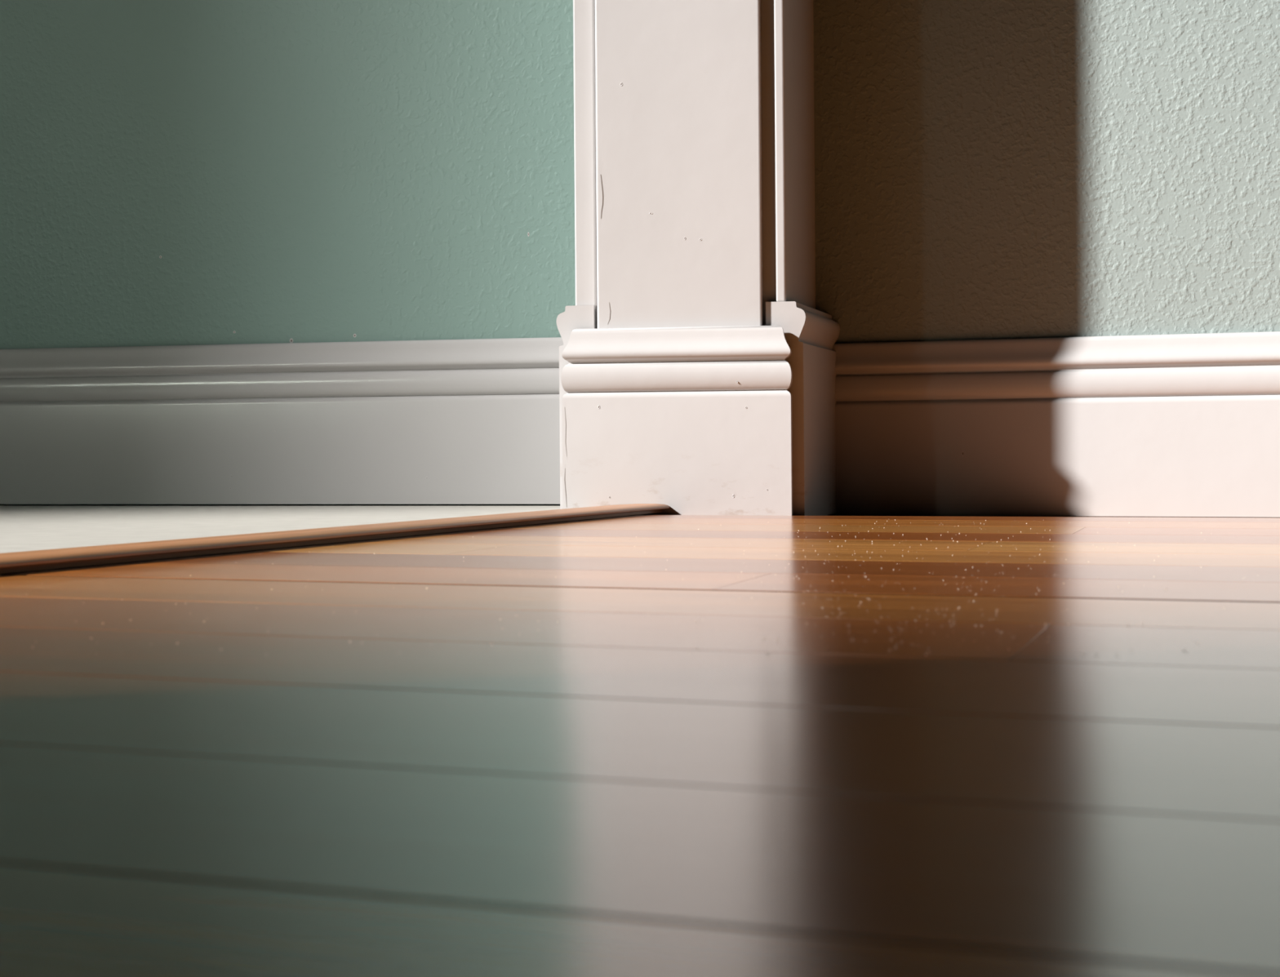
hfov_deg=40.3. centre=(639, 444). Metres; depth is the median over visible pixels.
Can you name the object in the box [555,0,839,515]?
post
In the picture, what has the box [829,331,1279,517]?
baseboard
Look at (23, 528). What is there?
floor
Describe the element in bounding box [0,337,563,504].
baseboard
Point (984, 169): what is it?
wall
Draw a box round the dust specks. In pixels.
[26,520,1243,656]
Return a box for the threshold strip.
[0,503,670,573]
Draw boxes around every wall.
[0,0,575,505]
[813,0,1279,342]
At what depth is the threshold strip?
0.86 m
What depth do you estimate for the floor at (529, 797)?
0.28 m
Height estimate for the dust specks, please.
0.001 m
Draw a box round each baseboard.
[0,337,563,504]
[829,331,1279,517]
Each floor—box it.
[0,505,559,553]
[0,515,1279,976]
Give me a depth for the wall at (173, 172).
1.49 m

